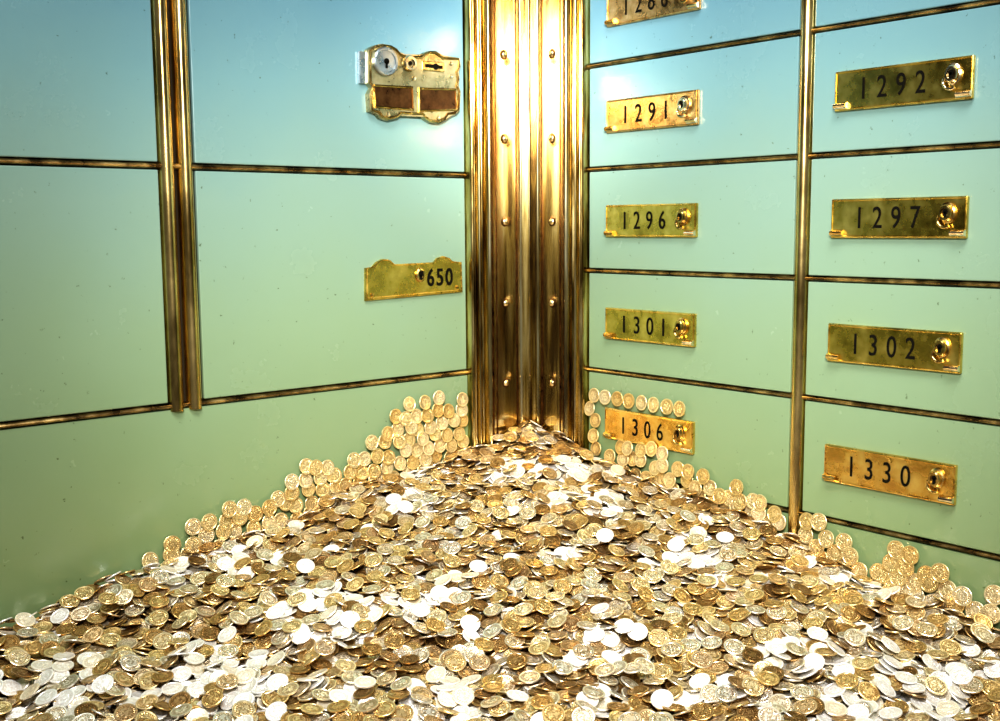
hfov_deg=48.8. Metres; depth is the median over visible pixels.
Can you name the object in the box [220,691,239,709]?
coin
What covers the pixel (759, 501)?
coin
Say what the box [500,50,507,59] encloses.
screw
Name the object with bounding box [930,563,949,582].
coin
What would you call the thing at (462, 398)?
coin
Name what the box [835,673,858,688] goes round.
coin
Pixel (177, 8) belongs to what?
trim
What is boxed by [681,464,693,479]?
coin
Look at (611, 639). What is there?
coin
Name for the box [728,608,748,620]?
coin
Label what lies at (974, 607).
coin
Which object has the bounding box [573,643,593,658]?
coin
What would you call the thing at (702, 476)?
coin
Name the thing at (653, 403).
coin
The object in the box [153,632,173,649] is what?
coin
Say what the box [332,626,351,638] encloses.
coin
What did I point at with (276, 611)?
coin
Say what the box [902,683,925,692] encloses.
coin
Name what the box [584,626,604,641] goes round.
coin
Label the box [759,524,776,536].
coin
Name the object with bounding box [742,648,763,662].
coin
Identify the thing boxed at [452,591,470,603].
coin
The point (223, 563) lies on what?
coin
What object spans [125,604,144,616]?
coin
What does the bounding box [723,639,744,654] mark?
coin
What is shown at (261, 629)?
coin
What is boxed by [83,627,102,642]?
coin
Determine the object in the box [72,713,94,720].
coin
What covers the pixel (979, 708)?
coin
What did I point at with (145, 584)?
coin
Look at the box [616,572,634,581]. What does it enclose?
coin
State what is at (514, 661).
coin
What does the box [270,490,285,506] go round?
coin
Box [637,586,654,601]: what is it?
coin
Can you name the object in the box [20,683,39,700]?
coin
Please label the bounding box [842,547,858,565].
coin
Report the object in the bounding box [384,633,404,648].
coin
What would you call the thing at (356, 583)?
coin
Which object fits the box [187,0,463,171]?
box
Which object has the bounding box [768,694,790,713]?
coin
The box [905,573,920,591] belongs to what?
coin
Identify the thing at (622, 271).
trim
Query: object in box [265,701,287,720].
coin
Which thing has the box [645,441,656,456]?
coin
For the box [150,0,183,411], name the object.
trim
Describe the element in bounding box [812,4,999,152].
box
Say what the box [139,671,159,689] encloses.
coin
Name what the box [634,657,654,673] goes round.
coin
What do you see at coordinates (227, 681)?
coin
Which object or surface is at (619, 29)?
box
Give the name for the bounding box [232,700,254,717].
coin
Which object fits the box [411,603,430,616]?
coin
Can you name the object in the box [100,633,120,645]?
coin
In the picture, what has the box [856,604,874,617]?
coin
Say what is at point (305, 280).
box
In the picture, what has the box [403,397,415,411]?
coin
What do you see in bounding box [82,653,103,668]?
coin
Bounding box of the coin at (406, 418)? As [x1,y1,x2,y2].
[400,411,412,426]
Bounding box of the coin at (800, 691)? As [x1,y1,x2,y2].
[790,684,812,699]
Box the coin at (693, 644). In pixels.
[680,638,700,651]
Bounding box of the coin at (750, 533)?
[742,527,759,539]
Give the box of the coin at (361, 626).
[354,619,373,632]
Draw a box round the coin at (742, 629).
[731,622,750,636]
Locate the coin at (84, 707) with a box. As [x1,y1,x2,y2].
[74,703,97,716]
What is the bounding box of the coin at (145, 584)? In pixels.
[139,577,157,591]
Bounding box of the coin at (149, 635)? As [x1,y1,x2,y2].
[144,628,162,644]
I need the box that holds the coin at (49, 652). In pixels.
[44,646,65,656]
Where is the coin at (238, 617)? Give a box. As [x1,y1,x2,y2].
[229,611,248,624]
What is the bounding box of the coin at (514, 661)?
[507,652,527,668]
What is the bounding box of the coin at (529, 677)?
[519,670,540,683]
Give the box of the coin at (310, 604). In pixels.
[298,597,316,611]
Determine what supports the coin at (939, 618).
on the heap
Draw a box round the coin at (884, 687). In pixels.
[876,680,895,697]
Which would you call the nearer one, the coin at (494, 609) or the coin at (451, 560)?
the coin at (494, 609)
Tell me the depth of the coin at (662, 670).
0.71 m
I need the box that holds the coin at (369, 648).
[361,642,381,655]
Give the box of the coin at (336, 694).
[329,689,349,701]
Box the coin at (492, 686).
[482,681,503,691]
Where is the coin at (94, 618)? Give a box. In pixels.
[86,613,106,623]
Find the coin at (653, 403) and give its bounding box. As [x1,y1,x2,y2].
[648,397,658,412]
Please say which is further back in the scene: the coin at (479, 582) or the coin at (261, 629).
the coin at (479, 582)
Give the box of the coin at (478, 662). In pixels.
[469,654,489,670]
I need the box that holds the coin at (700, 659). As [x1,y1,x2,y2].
[691,651,712,667]
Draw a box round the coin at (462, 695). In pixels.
[452,686,474,704]
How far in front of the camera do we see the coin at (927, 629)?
0.75 m
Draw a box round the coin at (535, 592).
[528,586,546,598]
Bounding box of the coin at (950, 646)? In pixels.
[939,639,961,655]
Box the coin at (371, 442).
[365,435,378,449]
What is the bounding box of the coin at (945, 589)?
[938,580,955,599]
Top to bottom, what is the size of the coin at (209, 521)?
0.014 m
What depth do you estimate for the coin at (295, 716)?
0.67 m
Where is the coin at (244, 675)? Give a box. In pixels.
[235,668,255,683]
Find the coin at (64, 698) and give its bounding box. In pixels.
[53,689,74,706]
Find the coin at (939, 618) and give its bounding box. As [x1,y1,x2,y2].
[927,613,948,623]
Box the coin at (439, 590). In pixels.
[430,585,448,600]
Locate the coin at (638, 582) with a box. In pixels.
[631,577,649,590]
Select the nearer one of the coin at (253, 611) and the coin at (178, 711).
the coin at (178, 711)
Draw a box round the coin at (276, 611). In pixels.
[266,605,284,619]
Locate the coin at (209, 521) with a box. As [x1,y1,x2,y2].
[201,513,216,530]
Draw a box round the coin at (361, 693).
[353,687,374,698]
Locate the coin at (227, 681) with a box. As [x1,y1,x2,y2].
[216,673,237,689]
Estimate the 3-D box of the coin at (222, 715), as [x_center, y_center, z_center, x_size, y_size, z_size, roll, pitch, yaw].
[-0.169,0.220,0.677,0.014,0.006,0.014,-5,8,-35]
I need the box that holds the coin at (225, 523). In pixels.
[219,514,233,529]
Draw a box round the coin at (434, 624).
[426,617,445,631]
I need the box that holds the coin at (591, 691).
[582,686,604,698]
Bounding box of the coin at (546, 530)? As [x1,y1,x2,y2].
[539,525,556,536]
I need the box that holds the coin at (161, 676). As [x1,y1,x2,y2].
[151,670,173,681]
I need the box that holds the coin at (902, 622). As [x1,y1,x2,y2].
[892,615,913,630]
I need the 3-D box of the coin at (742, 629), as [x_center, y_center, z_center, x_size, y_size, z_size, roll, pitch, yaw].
[0.164,0.183,0.750,0.014,0.006,0.013,-7,9,-42]
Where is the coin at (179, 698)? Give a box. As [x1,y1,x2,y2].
[168,691,190,707]
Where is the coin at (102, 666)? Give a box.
[92,658,111,674]
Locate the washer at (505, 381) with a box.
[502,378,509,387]
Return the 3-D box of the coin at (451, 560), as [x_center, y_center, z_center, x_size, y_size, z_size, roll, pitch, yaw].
[-0.037,0.154,0.848,0.014,0.008,0.013,-5,8,-32]
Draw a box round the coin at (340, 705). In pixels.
[327,700,349,712]
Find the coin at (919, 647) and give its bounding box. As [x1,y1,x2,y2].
[905,640,926,652]
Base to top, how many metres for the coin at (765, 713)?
0.008 m
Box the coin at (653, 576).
[643,569,661,582]
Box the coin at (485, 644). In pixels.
[474,637,493,650]
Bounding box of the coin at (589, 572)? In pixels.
[584,567,601,581]
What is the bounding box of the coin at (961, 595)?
[952,586,972,605]
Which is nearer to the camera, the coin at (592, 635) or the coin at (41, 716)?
the coin at (41, 716)
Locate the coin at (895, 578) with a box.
[889,571,906,586]
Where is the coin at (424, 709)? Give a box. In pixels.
[418,704,440,719]
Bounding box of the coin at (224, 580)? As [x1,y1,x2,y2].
[216,574,234,587]
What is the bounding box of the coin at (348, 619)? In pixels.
[340,611,359,627]
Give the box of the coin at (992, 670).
[983,660,999,677]
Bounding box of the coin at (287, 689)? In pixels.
[277,682,298,696]
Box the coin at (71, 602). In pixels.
[59,594,79,607]
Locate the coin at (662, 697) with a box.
[651,689,673,709]
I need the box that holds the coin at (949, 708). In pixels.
[936,700,959,716]
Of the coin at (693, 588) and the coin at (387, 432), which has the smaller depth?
the coin at (693, 588)
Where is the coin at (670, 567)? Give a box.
[660,560,678,574]
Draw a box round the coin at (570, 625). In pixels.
[562,615,581,631]
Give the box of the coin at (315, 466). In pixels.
[309,460,322,475]
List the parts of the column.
moulding, moulding, moulding, moulding, moulding, plate, moulding, moulding, plate, moulding, moulding, moulding, moulding, moulding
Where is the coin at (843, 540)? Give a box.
[835,533,852,550]
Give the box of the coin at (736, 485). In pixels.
[729,479,742,495]
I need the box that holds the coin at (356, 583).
[346,577,363,590]
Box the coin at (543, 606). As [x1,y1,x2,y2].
[534,599,553,613]
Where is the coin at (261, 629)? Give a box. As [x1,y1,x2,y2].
[254,620,272,635]
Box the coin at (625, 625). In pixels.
[614,618,633,632]
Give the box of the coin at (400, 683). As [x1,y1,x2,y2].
[390,676,411,690]
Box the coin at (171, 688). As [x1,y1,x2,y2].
[161,682,183,694]
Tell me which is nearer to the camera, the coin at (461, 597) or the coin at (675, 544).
the coin at (461, 597)
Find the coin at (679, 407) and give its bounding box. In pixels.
[673,401,684,416]
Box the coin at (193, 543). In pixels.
[185,536,201,551]
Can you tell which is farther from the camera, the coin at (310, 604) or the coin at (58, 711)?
the coin at (310, 604)
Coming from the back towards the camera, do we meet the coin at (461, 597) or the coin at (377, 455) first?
the coin at (377, 455)
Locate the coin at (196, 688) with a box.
[187,681,205,697]
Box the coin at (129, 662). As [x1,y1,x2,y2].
[120,654,141,671]
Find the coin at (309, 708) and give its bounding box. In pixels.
[301,703,323,713]
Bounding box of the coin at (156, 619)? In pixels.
[148,610,168,625]
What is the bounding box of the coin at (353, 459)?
[347,452,360,467]
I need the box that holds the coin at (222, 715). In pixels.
[213,711,235,720]
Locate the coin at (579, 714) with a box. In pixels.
[572,706,594,720]
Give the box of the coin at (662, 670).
[651,663,672,679]
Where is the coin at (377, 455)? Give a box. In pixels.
[371,448,383,463]
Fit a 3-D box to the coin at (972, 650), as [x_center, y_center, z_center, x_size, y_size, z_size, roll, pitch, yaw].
[0.314,0.193,0.738,0.014,0.006,0.013,2,7,20]
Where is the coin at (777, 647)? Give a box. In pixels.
[766,642,786,653]
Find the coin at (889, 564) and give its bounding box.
[882,554,898,572]
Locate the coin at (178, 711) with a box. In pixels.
[170,703,192,717]
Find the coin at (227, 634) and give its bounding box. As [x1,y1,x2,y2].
[218,626,236,642]
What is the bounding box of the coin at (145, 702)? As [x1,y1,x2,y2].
[135,694,158,709]
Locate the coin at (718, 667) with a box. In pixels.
[707,661,728,673]
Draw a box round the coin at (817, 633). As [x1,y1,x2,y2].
[807,627,827,639]
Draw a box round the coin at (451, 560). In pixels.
[443,554,460,567]
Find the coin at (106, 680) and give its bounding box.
[91,674,113,693]
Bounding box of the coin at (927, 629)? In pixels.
[916,622,937,636]
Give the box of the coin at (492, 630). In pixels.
[483,623,501,637]
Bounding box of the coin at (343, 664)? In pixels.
[335,659,355,671]
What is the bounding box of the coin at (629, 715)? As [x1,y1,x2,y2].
[618,711,640,720]
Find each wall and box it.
[0,0,463,428]
[591,0,999,559]
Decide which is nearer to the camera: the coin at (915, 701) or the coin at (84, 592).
the coin at (915, 701)
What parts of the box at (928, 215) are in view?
number plate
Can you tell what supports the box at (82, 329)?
attached to the wall at (167, 0)
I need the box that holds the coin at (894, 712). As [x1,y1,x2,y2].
[879,707,902,718]
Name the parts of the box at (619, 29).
number plate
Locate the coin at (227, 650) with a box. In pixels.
[218,644,238,657]
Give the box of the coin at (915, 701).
[910,697,932,710]
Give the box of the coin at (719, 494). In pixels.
[712,488,725,504]
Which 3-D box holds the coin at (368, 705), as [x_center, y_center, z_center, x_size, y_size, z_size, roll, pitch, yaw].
[-0.081,0.211,0.676,0.014,0.005,0.014,0,7,3]
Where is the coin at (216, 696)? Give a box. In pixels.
[201,688,222,707]
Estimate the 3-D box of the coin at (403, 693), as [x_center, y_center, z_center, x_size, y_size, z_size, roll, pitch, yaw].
[-0.063,0.207,0.685,0.014,0.002,0.014,5,9,37]
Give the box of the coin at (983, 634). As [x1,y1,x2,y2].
[974,627,994,643]
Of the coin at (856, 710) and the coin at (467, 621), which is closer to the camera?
the coin at (856, 710)
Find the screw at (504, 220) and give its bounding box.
[501,217,508,226]
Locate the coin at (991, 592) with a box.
[984,585,999,604]
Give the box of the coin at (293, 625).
[282,619,301,632]
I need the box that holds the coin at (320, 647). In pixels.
[314,639,334,655]
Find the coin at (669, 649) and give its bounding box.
[661,642,681,656]
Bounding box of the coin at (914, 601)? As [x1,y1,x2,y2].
[905,596,925,607]
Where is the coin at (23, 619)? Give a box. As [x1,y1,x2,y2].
[15,612,35,627]
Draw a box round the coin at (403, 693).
[387,688,409,698]
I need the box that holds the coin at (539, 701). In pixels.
[531,694,553,709]
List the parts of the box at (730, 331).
number plate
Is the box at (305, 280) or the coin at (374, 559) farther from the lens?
the box at (305, 280)
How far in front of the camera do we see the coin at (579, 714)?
0.66 m
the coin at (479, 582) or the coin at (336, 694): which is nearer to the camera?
the coin at (336, 694)
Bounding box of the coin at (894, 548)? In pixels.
[887,540,903,558]
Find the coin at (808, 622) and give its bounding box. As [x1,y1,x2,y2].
[802,617,822,628]
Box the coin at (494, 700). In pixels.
[480,696,502,707]
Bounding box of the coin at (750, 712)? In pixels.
[736,703,758,720]
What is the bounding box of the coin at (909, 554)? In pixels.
[901,546,918,564]
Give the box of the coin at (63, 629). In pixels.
[56,623,75,635]
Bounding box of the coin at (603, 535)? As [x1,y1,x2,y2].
[596,528,613,541]
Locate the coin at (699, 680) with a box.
[689,673,709,688]
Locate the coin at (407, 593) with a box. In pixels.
[401,588,419,599]
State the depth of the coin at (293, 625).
0.77 m
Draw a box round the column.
[462,0,591,452]
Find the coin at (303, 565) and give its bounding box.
[296,559,314,572]
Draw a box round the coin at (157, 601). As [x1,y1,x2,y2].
[149,595,168,607]
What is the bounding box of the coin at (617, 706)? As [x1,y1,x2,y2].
[607,702,629,710]
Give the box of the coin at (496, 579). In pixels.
[490,574,508,588]
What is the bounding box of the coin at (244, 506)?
[237,499,251,515]
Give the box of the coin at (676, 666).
[662,656,681,671]
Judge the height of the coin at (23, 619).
0.008 m
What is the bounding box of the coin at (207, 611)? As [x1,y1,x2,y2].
[196,606,215,616]
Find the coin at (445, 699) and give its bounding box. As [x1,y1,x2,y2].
[437,688,456,706]
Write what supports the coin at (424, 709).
on the heap
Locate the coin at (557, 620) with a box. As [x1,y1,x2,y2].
[547,614,566,627]
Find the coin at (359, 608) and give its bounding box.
[351,603,370,619]
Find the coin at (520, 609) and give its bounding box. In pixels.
[513,603,532,615]
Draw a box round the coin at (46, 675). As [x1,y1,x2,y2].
[34,669,53,685]
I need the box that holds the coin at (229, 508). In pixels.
[222,500,237,517]
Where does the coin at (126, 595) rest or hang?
on the heap
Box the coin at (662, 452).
[656,446,667,461]
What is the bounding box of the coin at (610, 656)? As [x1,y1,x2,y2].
[601,650,621,662]
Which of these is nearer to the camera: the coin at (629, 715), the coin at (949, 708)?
the coin at (629, 715)
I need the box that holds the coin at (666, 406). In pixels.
[660,399,672,414]
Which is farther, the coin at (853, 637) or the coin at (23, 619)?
the coin at (23, 619)
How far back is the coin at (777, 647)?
0.73 m
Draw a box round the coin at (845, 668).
[832,663,854,676]
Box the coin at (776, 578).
[768,573,787,584]
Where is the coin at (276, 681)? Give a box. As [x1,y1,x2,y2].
[266,673,288,690]
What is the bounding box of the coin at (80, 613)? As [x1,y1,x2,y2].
[71,606,90,621]
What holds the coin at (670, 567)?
on the heap
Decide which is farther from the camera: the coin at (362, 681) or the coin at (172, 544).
the coin at (172, 544)
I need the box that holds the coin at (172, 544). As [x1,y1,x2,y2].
[163,535,180,552]
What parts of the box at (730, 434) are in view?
number plate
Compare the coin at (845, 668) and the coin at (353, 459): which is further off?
the coin at (353, 459)
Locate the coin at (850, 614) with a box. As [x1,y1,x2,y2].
[840,605,860,622]
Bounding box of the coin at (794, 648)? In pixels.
[785,642,806,655]
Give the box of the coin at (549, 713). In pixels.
[542,703,564,720]
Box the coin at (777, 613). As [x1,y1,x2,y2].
[766,606,786,619]
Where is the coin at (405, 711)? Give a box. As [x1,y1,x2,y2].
[391,704,413,720]
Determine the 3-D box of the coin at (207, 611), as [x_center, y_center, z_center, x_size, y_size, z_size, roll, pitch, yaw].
[-0.212,0.181,0.796,0.014,0.005,0.014,2,7,20]
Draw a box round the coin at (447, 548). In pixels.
[443,541,460,553]
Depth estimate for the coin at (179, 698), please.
0.70 m
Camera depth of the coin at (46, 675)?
0.72 m
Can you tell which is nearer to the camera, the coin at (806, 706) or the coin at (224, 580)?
the coin at (806, 706)
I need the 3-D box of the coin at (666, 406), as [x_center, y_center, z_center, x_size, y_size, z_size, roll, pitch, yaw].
[0.147,0.041,0.973,0.002,0.014,0.014,-7,9,-41]
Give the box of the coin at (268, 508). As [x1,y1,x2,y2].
[262,499,276,515]
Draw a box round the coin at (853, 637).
[844,628,865,645]
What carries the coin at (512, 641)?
on the heap
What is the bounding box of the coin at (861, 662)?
[852,656,874,669]
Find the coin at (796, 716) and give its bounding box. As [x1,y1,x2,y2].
[784,711,807,720]
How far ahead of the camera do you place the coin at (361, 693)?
0.69 m
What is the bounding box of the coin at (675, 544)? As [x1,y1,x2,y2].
[667,538,684,551]
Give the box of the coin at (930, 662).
[922,654,941,670]
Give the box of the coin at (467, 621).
[460,615,479,630]
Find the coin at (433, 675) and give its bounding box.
[425,666,446,682]
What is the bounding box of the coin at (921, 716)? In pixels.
[906,712,929,720]
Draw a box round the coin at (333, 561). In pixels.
[324,556,342,567]
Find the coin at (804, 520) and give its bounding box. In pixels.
[799,512,811,529]
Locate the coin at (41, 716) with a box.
[28,712,52,720]
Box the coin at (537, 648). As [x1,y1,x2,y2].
[528,641,548,654]
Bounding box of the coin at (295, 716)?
[287,713,310,720]
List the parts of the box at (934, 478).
number plate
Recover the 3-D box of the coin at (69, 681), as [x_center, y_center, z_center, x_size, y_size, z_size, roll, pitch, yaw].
[-0.281,0.209,0.716,0.014,0.006,0.013,5,9,38]
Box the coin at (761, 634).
[753,627,774,642]
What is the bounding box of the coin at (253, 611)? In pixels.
[244,606,262,617]
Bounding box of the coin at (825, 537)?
[818,530,833,547]
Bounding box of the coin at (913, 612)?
[905,606,925,619]
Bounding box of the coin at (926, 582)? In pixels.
[919,573,938,592]
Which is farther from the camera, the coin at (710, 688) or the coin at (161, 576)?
the coin at (161, 576)
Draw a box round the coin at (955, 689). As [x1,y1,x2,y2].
[949,682,970,698]
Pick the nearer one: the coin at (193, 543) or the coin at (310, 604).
the coin at (310, 604)
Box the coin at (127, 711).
[114,703,137,720]
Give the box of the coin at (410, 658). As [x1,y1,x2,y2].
[398,654,419,663]
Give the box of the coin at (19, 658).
[8,649,30,666]
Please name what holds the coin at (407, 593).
on the heap
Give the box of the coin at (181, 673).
[171,666,191,681]
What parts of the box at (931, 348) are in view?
number plate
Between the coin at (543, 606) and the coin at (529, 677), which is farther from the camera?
the coin at (543, 606)
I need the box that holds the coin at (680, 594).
[673,588,690,602]
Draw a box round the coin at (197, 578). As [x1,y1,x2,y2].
[190,571,207,584]
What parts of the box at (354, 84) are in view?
window panel, ornate lock plate, slot plate, window panel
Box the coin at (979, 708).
[969,702,992,713]
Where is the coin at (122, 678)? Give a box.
[114,671,134,686]
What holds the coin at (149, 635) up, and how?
on the heap
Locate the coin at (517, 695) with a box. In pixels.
[507,690,528,700]
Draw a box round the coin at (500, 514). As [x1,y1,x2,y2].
[492,506,508,518]
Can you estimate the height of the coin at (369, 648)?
0.005 m
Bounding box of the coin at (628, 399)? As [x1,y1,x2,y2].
[623,393,634,408]
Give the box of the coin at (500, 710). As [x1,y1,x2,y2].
[488,700,510,716]
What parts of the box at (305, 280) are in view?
number plate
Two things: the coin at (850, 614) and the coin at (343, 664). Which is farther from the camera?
the coin at (850, 614)
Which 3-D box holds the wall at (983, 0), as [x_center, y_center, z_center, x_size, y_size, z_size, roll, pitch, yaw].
[0.490,-0.157,0.602,0.060,1.080,1.350,-6,9,-40]
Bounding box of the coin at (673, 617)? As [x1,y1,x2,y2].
[662,612,681,624]
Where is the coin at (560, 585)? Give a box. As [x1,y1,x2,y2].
[553,578,571,593]
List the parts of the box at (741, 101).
number plate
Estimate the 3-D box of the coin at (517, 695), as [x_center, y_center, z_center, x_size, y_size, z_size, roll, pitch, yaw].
[0.011,0.206,0.679,0.014,0.004,0.014,-5,8,-31]
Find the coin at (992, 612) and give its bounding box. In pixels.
[981,604,999,623]
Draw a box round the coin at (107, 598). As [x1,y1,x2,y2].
[98,592,118,604]
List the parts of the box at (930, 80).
number plate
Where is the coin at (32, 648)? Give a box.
[24,640,44,654]
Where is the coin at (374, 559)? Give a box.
[365,553,382,566]
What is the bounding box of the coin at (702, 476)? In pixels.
[696,468,709,484]
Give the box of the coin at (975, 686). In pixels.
[959,677,982,693]
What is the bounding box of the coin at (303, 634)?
[291,627,310,643]
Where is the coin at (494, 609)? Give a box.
[483,604,502,615]
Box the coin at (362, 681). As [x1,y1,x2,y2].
[354,676,375,687]
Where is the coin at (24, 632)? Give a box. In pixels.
[17,627,37,636]
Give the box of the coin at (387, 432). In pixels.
[382,426,393,440]
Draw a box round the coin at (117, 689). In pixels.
[103,684,125,695]
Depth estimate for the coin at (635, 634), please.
0.74 m
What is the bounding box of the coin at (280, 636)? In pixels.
[271,629,288,644]
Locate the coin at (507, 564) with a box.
[499,558,517,570]
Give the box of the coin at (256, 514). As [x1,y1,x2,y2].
[248,505,262,521]
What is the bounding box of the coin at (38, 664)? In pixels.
[31,660,51,669]
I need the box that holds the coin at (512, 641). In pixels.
[505,633,524,647]
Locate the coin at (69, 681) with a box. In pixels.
[58,674,78,689]
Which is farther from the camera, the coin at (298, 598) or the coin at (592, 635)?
the coin at (298, 598)
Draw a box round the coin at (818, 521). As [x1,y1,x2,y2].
[810,513,826,530]
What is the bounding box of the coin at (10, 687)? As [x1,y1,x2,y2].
[0,679,21,695]
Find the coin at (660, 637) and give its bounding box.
[648,629,668,646]
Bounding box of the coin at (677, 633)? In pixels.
[666,625,686,640]
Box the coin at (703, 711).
[690,702,713,720]
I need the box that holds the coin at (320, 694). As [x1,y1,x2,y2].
[311,689,330,700]
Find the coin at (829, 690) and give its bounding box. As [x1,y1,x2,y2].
[823,682,845,696]
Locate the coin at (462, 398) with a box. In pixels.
[456,392,467,406]
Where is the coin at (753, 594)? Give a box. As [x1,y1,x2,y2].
[744,589,763,599]
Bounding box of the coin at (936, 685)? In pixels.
[924,676,947,694]
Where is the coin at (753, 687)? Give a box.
[742,677,763,695]
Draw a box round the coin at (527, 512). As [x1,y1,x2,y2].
[519,506,535,519]
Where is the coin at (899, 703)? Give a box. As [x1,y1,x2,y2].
[885,698,908,712]
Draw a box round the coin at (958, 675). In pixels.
[949,667,972,684]
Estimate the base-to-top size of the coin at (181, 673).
0.006 m
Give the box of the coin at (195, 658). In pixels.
[183,652,204,663]
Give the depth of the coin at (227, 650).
0.75 m
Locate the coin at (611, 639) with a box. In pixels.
[600,631,619,646]
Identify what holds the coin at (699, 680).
on the heap
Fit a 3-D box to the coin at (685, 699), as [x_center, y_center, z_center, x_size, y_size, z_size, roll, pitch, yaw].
[0.114,0.213,0.691,0.014,0.008,0.012,1,7,8]
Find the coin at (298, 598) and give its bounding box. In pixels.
[287,592,306,605]
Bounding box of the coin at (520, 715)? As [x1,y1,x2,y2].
[513,709,530,720]
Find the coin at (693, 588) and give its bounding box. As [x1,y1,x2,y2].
[687,583,706,594]
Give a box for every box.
[0,0,156,161]
[0,165,167,421]
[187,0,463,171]
[194,171,465,398]
[589,160,796,274]
[589,273,793,391]
[589,372,790,506]
[590,0,800,63]
[590,36,799,166]
[802,400,999,554]
[806,281,999,419]
[809,148,999,281]
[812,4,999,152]
[815,0,982,26]
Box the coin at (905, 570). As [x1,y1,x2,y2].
[896,558,913,576]
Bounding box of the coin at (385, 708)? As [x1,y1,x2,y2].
[373,700,395,716]
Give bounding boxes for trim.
[0,158,466,177]
[0,369,468,428]
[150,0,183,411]
[169,0,201,409]
[587,0,999,68]
[587,142,999,171]
[587,268,999,287]
[587,367,999,424]
[628,474,999,559]
[788,0,816,534]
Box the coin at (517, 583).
[510,576,528,589]
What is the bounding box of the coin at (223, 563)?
[217,556,234,570]
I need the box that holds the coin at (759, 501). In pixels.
[753,494,766,511]
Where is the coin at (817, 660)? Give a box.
[803,653,824,670]
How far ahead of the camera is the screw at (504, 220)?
1.07 m
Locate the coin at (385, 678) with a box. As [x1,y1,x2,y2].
[376,671,396,685]
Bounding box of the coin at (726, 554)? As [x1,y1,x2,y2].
[719,548,736,561]
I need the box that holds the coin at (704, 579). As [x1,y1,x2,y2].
[697,574,715,584]
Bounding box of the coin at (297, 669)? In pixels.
[289,664,310,673]
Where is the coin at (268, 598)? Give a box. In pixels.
[259,591,277,605]
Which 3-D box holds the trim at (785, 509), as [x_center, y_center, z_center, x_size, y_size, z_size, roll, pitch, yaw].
[0.495,0.156,0.586,0.005,0.004,1.264,-6,9,-40]
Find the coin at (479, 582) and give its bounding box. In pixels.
[472,574,489,588]
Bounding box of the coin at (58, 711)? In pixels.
[44,705,67,720]
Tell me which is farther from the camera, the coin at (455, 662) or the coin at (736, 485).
the coin at (736, 485)
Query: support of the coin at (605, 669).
on the heap
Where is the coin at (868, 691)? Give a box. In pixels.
[857,682,879,700]
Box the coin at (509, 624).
[501,618,520,632]
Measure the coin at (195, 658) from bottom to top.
0.004 m
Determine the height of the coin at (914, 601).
0.004 m
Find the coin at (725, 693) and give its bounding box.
[715,685,737,701]
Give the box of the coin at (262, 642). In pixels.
[255,634,272,648]
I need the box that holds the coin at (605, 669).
[594,663,615,675]
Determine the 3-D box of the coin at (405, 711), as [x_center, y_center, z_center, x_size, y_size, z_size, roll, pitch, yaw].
[-0.059,0.215,0.672,0.014,0.006,0.013,0,7,-1]
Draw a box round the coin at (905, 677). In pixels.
[894,671,917,683]
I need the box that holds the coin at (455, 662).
[445,653,466,671]
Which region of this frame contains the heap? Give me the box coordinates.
[0,388,999,720]
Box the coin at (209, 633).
[200,626,219,640]
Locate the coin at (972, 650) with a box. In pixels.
[960,643,980,656]
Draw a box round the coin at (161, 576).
[150,570,168,583]
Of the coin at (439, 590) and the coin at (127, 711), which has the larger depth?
the coin at (439, 590)
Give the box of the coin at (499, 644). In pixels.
[490,634,508,651]
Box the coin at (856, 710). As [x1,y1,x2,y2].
[846,704,868,717]
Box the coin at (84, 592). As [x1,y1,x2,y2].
[74,586,93,598]
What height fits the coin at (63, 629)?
0.005 m
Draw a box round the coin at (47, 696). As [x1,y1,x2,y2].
[35,689,56,705]
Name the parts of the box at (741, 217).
number plate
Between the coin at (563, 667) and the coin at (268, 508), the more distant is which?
the coin at (268, 508)
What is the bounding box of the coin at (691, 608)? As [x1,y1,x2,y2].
[683,602,702,615]
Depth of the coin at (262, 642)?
0.77 m
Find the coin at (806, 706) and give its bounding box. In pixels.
[794,698,816,714]
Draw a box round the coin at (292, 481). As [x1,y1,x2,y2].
[285,474,299,489]
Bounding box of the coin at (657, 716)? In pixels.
[649,712,672,720]
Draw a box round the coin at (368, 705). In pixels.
[357,699,378,712]
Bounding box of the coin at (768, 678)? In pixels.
[757,671,779,685]
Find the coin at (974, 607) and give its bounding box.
[965,601,982,616]
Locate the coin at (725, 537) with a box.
[716,532,733,542]
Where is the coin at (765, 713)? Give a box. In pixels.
[758,706,781,720]
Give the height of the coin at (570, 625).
0.008 m
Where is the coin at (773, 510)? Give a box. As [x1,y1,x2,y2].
[767,505,781,522]
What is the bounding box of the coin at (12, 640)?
[0,634,19,649]
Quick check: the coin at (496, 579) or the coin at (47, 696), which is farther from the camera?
the coin at (496, 579)
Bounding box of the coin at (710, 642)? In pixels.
[701,636,721,648]
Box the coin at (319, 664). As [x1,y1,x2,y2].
[311,659,331,669]
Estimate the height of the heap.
0.307 m
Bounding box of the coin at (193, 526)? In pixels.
[185,518,201,535]
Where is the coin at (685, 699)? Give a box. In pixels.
[673,690,692,706]
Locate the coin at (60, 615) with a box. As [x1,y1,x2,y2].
[50,608,69,623]
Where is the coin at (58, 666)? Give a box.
[52,660,73,671]
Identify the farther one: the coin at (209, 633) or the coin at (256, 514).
the coin at (256, 514)
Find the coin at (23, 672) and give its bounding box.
[11,667,32,677]
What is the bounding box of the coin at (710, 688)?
[700,684,720,701]
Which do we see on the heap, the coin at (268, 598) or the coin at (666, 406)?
the coin at (268, 598)
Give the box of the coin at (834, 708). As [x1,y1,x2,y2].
[824,701,846,716]
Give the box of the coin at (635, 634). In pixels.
[627,623,647,640]
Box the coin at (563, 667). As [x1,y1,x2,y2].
[552,659,572,674]
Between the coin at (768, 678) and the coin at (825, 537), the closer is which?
the coin at (768, 678)
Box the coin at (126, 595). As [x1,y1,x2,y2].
[116,589,133,604]

